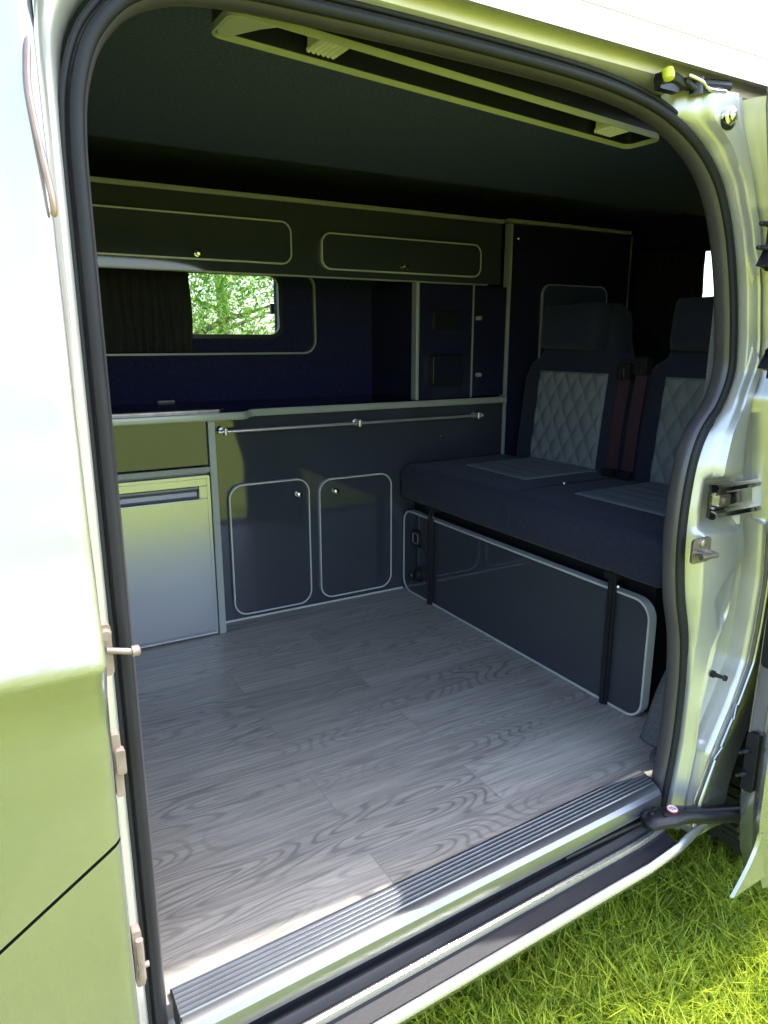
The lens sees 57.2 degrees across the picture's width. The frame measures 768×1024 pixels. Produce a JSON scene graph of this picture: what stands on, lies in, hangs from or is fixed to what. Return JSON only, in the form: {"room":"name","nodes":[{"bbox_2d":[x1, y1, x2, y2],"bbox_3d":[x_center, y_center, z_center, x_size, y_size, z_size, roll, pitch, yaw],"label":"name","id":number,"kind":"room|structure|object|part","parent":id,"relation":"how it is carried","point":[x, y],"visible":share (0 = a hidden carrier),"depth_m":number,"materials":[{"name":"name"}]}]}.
{"room":"vehicle interior","nodes":[
{"label":"vehicle interior","id":0,"kind":"room"},
{"bbox_2d":[88,157,637,404],"bbox_3d":[-0.573,-0.467,2.822,4.350,1.630,0.064,-8,16,-29],"label":"wall","id":1,"kind":"structure","parent":0,"point":[340,362],"depth_m":2.85,"materials":[{"name":"fabric"}]},
{"bbox_2d":[106,272,315,355],"bbox_3d":[-0.820,-0.739,2.595,1.226,0.317,0.044,-8,16,-29],"label":"window","id":2,"kind":"structure","parent":1,"relation":"in","point":[276,279],"depth_m":2.78,"materials":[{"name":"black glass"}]},
{"bbox_2d":[98,268,192,352],"bbox_3d":[-0.989,-0.706,2.459,0.643,0.293,0.022,-8,16,-29],"label":"curtain","id":3,"kind":"object","parent":2,"relation":"hanging from","point":[143,310],"visible":0.38,"depth_m":2.53,"materials":[{"name":"fabric"}]},
{"bbox_3d":[-0.696,-0.782,2.650,0.664,0.252,0.022,-8,16,-29],"label":"frame","id":4,"kind":"part","parent":2,"relation":"part of","materials":[{"name":"black plastic"}]},
{"bbox_2d":[90,176,503,285],"bbox_3d":[-0.565,-0.945,2.442,2.210,0.253,0.413,-8,16,-29],"label":"locker","id":5,"kind":"object","parent":1,"relation":"attached to","point":[139,225],"visible":0.86,"depth_m":2.37,"materials":[{"name":"grey laminate"}]},
{"bbox_3d":[-0.668,-0.862,2.195,0.806,0.132,0.014,-8,16,-29],"label":"locker door","id":6,"kind":"part","parent":5,"relation":"part of","materials":[{"name":"grey laminate"}]},
{"bbox_3d":[-0.667,-0.862,2.193,0.812,0.138,0.014,-8,16,-29],"label":"edge trim","id":7,"kind":"part","parent":5,"relation":"part of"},
{"bbox_3d":[-0.587,-0.819,2.230,0.022,0.022,0.025,-8,16,-29],"label":"knob","id":8,"kind":"part","parent":5,"relation":"part of","materials":[{"name":"silver metal"}]},
{"bbox_3d":[-0.515,-0.787,2.320,2.140,0.005,0.019,-8,16,-29],"label":"trim","id":9,"kind":"part","parent":5,"relation":"part of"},
{"bbox_3d":[-0.488,-1.028,2.284,2.210,0.016,0.036,-8,16,-29],"label":"trim","id":10,"kind":"part","parent":5,"relation":"part of","materials":[{"name":"plastic"}]},
{"bbox_3d":[0.081,-0.948,2.615,0.692,0.123,0.014,-8,16,-29],"label":"edge trim","id":11,"kind":"part","parent":5,"relation":"part of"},
{"bbox_3d":[0.080,-0.948,2.616,0.686,0.117,0.014,-8,16,-29],"label":"locker door","id":12,"kind":"part","parent":5,"relation":"part of","materials":[{"name":"grey laminate"}]},
{"bbox_3d":[0.078,-0.906,2.602,0.022,0.022,0.025,-8,16,-29],"label":"knob","id":13,"kind":"part","parent":5,"relation":"part of","materials":[{"name":"silver metal"}]},
{"bbox_2d":[31,0,704,220],"bbox_3d":[-0.133,-1.043,1.893,4.350,0.130,1.830,-8,16,-29],"label":"ceiling","id":14,"kind":"structure","parent":0,"point":[164,90],"depth_m":1.77,"materials":[{"name":"fabric"}]},
{"bbox_2d":[211,9,658,148],"bbox_3d":[0.148,-0.700,1.150,0.866,0.072,0.084,-9,16,-32],"label":"light bar","id":15,"kind":"object","parent":14,"relation":"attached to","point":[507,95],"visible":0.85,"depth_m":1.12,"materials":[{"name":"plastic"}]},
{"bbox_2d":[135,587,653,1019],"bbox_3d":[-0.113,0.500,2.234,4.350,0.030,1.810,-8,16,-29],"label":"floor","id":16,"kind":"structure","parent":0,"point":[302,765],"depth_m":1.75,"materials":[{"name":"grey wood"}]},
{"bbox_2d":[117,466,218,647],"bbox_3d":[-0.880,0.132,2.473,0.452,0.567,0.432,-8,16,-29],"label":"fridge","id":17,"kind":"object","parent":16,"relation":"on","point":[167,521],"visible":0.57,"depth_m":2.33,"materials":[{"name":"silver metal"}]},
{"bbox_2d":[113,403,502,633],"bbox_3d":[-0.335,-0.030,2.773,1.772,0.744,0.460,-8,16,-29],"label":"base cabinet","id":18,"kind":"object","parent":16,"relation":"on","point":[308,509],"visible":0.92,"depth_m":2.63,"materials":[{"name":"grey laminate"}]},
{"bbox_3d":[-0.782,-0.201,2.214,0.456,0.146,0.014,-8,16,-29],"label":"drawer","id":19,"kind":"part","parent":18,"relation":"part of","materials":[{"name":"grey laminate"}]},
{"bbox_3d":[-0.674,0.019,2.574,0.024,0.744,0.441,-8,16,-29],"label":"panel","id":20,"kind":"part","parent":18,"relation":"part of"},
{"bbox_3d":[-0.411,0.126,2.586,0.306,0.486,0.014,-8,16,-29],"label":"edge trim","id":21,"kind":"part","parent":18,"relation":"part of","materials":[{"name":"silver metal"}]},
{"bbox_3d":[-0.412,0.126,2.587,0.300,0.480,0.014,-8,16,-29],"label":"cabinet door","id":22,"kind":"part","parent":18,"relation":"part of","materials":[{"name":"grey laminate"}]},
{"bbox_3d":[-0.311,-0.064,2.577,0.022,0.022,0.025,-8,16,-29],"label":"knob","id":23,"kind":"part","parent":18,"relation":"part of","materials":[{"name":"silver metal"}]},
{"bbox_2d":[112,394,506,426],"bbox_3d":[-0.338,-0.400,2.669,1.793,0.026,0.480,-8,16,-29],"label":"countertop","id":24,"kind":"structure","parent":18,"relation":"on","point":[234,409],"depth_m":2.62,"materials":[{"name":"grey laminate"}]},
{"bbox_2d":[111,400,222,416],"bbox_3d":[-0.850,-0.351,2.385,0.530,0.016,0.339,-8,16,-29],"label":"lid","id":25,"kind":"object","parent":24,"relation":"on","point":[164,406],"visible":0.44,"depth_m":2.37,"materials":[{"name":"metal"}]},
{"bbox_2d":[372,282,506,399],"bbox_3d":[0.228,-0.715,2.972,0.443,0.442,0.406,-8,16,-29],"label":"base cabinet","id":26,"kind":"object","parent":24,"relation":"on","point":[430,340],"visible":1,"depth_m":2.83,"materials":[{"name":"laminate"}]},
{"bbox_3d":[0.042,-0.697,2.896,0.012,0.442,0.355,-8,16,-29],"label":"panel","id":27,"kind":"part","parent":26,"relation":"part of","materials":[{"name":"laminate"}]},
{"bbox_3d":[0.121,-0.658,2.735,0.015,0.442,0.036,-8,16,-29],"label":"edge trim","id":28,"kind":"part","parent":26,"relation":"part of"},
{"bbox_3d":[0.240,-0.673,2.800,0.257,0.442,0.014,-8,16,-29],"label":"panel","id":29,"kind":"part","parent":26,"relation":"part of","materials":[{"name":"laminate"}]},
{"bbox_3d":[0.250,-0.752,2.773,0.127,0.068,0.010,-8,16,-29],"label":"control panel","id":30,"kind":"part","parent":26,"relation":"part of","materials":[{"name":"black plastic"}]},
{"bbox_2d":[437,361,460,378],"bbox_3d":[0.257,-0.560,2.787,0.114,0.068,0.003,-8,16,-29],"label":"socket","id":31,"kind":"object","parent":26,"relation":"attached to","point":[445,369],"depth_m":2.79,"materials":[{"name":"black plastic"}]},
{"bbox_3d":[0.428,-0.701,2.904,0.166,0.434,0.016,-8,16,-29],"label":"cabinet door","id":32,"kind":"part","parent":26,"relation":"part of","materials":[{"name":"laminate"}]},
{"bbox_3d":[-0.259,0.358,2.741,0.778,0.006,0.004,-8,16,-29],"label":"floor trim","id":33,"kind":"part","parent":18,"relation":"part of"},
{"bbox_3d":[-0.181,-0.078,2.651,0.022,0.022,0.025,-8,16,-29],"label":"knob","id":34,"kind":"part","parent":18,"relation":"part of","materials":[{"name":"silver metal"}]},
{"bbox_3d":[-0.109,0.089,2.755,0.315,0.470,0.014,-8,16,-29],"label":"edge trim","id":35,"kind":"part","parent":18,"relation":"part of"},
{"bbox_3d":[-0.110,0.088,2.757,0.309,0.464,0.014,-8,16,-29],"label":"cabinet door","id":36,"kind":"part","parent":18,"relation":"part of","materials":[{"name":"grey laminate"}]},
{"bbox_3d":[-0.050,-0.032,2.781,1.270,0.744,0.015,-8,16,-29],"label":"panel","id":37,"kind":"part","parent":18,"relation":"part of","materials":[{"name":"grey laminate"}]},
{"bbox_2d":[400,296,713,715],"bbox_3d":[0.729,-0.153,2.452,0.826,1.137,1.256,-8,16,-29],"label":"seat","id":38,"kind":"object","parent":16,"relation":"on","point":[551,551],"visible":0.8,"depth_m":2.33,"materials":[{"name":"black fabric"}]},
{"bbox_2d":[411,528,421,547],"bbox_3d":[0.128,0.103,2.784,0.008,0.070,0.064,-8,16,-29],"label":"power socket","id":39,"kind":"object","parent":38,"relation":"attached to","point":[416,533],"depth_m":2.78,"materials":[{"name":"black plastic"}]},
{"bbox_2d":[411,566,422,582],"bbox_3d":[0.128,0.249,2.802,0.026,0.068,0.068,-8,16,-29],"label":"socket","id":40,"kind":"object","parent":38,"relation":"attached to","point":[417,571],"depth_m":2.79,"materials":[{"name":"black plastic"}]},
{"bbox_3d":[0.395,0.274,2.377,0.027,0.340,1.224,-8,16,-29],"label":"edge trim","id":41,"kind":"part","parent":38,"relation":"part of","materials":[{"name":"silver metal"}]},
{"bbox_2d":[400,454,664,587],"bbox_3d":[0.606,-0.033,2.404,0.532,0.142,1.249,-8,16,-29],"label":"seat cushion","id":42,"kind":"object","parent":38,"relation":"on","point":[613,522],"depth_m":2.22,"materials":[{"name":"black fabric"}]},
{"bbox_3d":[0.763,-0.475,2.716,0.176,0.637,0.550,-8,16,-29],"label":"backrest","id":43,"kind":"part","parent":38,"relation":"part of","materials":[{"name":"black fabric"}]},
{"bbox_3d":[1.062,-0.352,2.211,0.176,0.637,0.550,-8,16,-29],"label":"backrest","id":44,"kind":"part","parent":38,"relation":"part of","materials":[{"name":"black fabric"}]},
{"bbox_2d":[499,218,632,455],"bbox_3d":[0.710,-0.535,3.311,0.727,1.472,0.388,-8,16,-29],"label":"wardrobe","id":45,"kind":"object","parent":16,"relation":"on","point":[546,264],"visible":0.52,"depth_m":3.00,"materials":[{"name":"laminate"}]},
{"bbox_3d":[0.506,-0.672,2.958,0.013,1.005,0.038,-8,16,-29],"label":"edge trim","id":46,"kind":"part","parent":45,"relation":"part of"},
{"bbox_3d":[0.783,-1.210,3.000,0.711,0.014,0.062,-8,16,-29],"label":"trim","id":47,"kind":"part","parent":45,"relation":"part of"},
{"bbox_3d":[0.831,-0.770,3.106,0.380,0.435,0.011,-8,16,-29],"label":"hatch trim","id":48,"kind":"part","parent":45,"relation":"part of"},
{"bbox_3d":[1.114,-0.943,3.234,0.005,0.600,0.005,-2,14,-7],"label":"edge trim","id":49,"kind":"part","parent":45,"relation":"part of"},
{"bbox_2d":[405,828,767,1023],"bbox_3d":[0.000,1.399,0.341,120.000,0.001,120.000,-8,16,-29],"label":"ground","id":50,"kind":"structure","parent":0,"point":[696,850],"depth_m":1.63,"materials":[{"name":"green plant"}]},
{"bbox_2d":[188,273,274,333],"bbox_3d":[-2.277,-2.964,7.391,4.765,6.711,4.539,2,14,9],"label":"tree","id":51,"kind":"object","parent":50,"relation":"on","point":[247,311],"visible":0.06,"depth_m":6.82,"materials":[{"name":"green plant"}]},
{"bbox_2d":[0,0,767,1023],"bbox_3d":[-0.077,-0.113,2.020,4.450,2.118,2.105,-8,16,-29],"label":"camper van","id":52,"kind":"object","parent":50,"relation":"on","point":[80,938],"visible":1,"depth_m":1.03,"materials":[{"name":"silver metal"}]},
{"bbox_3d":[-0.993,0.174,0.575,1.395,1.870,0.292,-8,16,-29],"label":"panel","id":53,"kind":"part","parent":52,"relation":"part of","materials":[{"name":"silver metal"}]},
{"bbox_3d":[-0.942,0.806,0.638,1.395,0.632,0.039,-8,16,-29],"label":"panel","id":54,"kind":"part","parent":52,"relation":"part of","materials":[{"name":"silver metal"}]},
{"bbox_3d":[-0.337,0.322,0.898,0.014,0.090,0.020,-8,16,-29],"label":"latch plate","id":55,"kind":"part","parent":52,"relation":"part of","materials":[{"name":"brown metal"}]},
{"bbox_3d":[-0.333,0.609,0.965,0.018,0.090,0.025,-8,16,-29],"label":"latch plate","id":56,"kind":"part","parent":52,"relation":"part of","materials":[{"name":"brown metal"}]},
{"bbox_3d":[0.913,-0.858,1.508,3.054,0.327,0.258,-8,16,-29],"label":"roof panel","id":57,"kind":"part","parent":52,"relation":"part of","materials":[{"name":"silver metal"}]},
{"bbox_3d":[-0.403,0.924,0.978,2.632,0.142,0.102,-8,16,-30],"label":"sill","id":58,"kind":"part","parent":52,"relation":"part of","materials":[{"name":"silver metal"}]},
{"bbox_2d":[667,805,677,811],"bbox_3d":[0.633,0.651,1.548,0.022,0.004,0.022,-8,16,-29],"label":"sticker","id":59,"kind":"object","parent":52,"relation":"on","point":[670,808],"depth_m":1.55,"materials":[{"name":"white paper"}]},
{"bbox_3d":[0.696,0.683,1.571,0.264,0.067,0.059,-3,14,-12],"label":"roller arm","id":60,"kind":"part","parent":52,"relation":"part of","materials":[{"name":"black plastic"}]},
{"bbox_3d":[0.526,-0.718,1.185,0.175,0.034,0.028,-7,15,-25],"label":"roller arm","id":61,"kind":"part","parent":52,"relation":"part of","materials":[{"name":"black plastic"}]},
{"bbox_3d":[1.487,-0.099,1.859,1.898,1.512,0.006,-8,16,-29],"label":"quarter panel","id":62,"kind":"part","parent":52,"relation":"part of","materials":[{"name":"silver metal"}]},
{"bbox_3d":[0.808,-0.039,1.506,0.332,0.073,0.023,-8,16,-29],"label":"guide rail","id":63,"kind":"part","parent":52,"relation":"part of","materials":[{"name":"silver metal"}]},
{"bbox_3d":[1.242,-0.018,1.657,1.337,1.600,0.140,-8,16,-29],"label":"sliding door","id":64,"kind":"part","parent":52,"relation":"part of","materials":[{"name":"silver metal"}]},
{"bbox_2d":[631,213,709,308],"bbox_3d":[1.782,-0.556,3.127,0.050,1.660,1.860,-8,16,-29],"label":"wall","id":65,"kind":"structure","parent":0,"point":[671,232],"depth_m":3.51,"materials":[{"name":"carpet"}]},
{"bbox_2d":[676,244,709,250],"bbox_3d":[1.559,-1.121,3.351,0.043,0.290,0.490,-8,16,-29],"label":"window","id":66,"kind":"structure","parent":65,"relation":"in","point":[708,245],"depth_m":3.33,"materials":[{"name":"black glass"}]},
{"bbox_2d":[639,306,713,762],"bbox_3d":[0.287,-0.074,1.378,4.350,1.510,0.135,-8,16,-29],"label":"wall","id":67,"kind":"structure","parent":0,"point":[650,733],"depth_m":1.79,"materials":[{"name":"grey carpet"}]}
]}

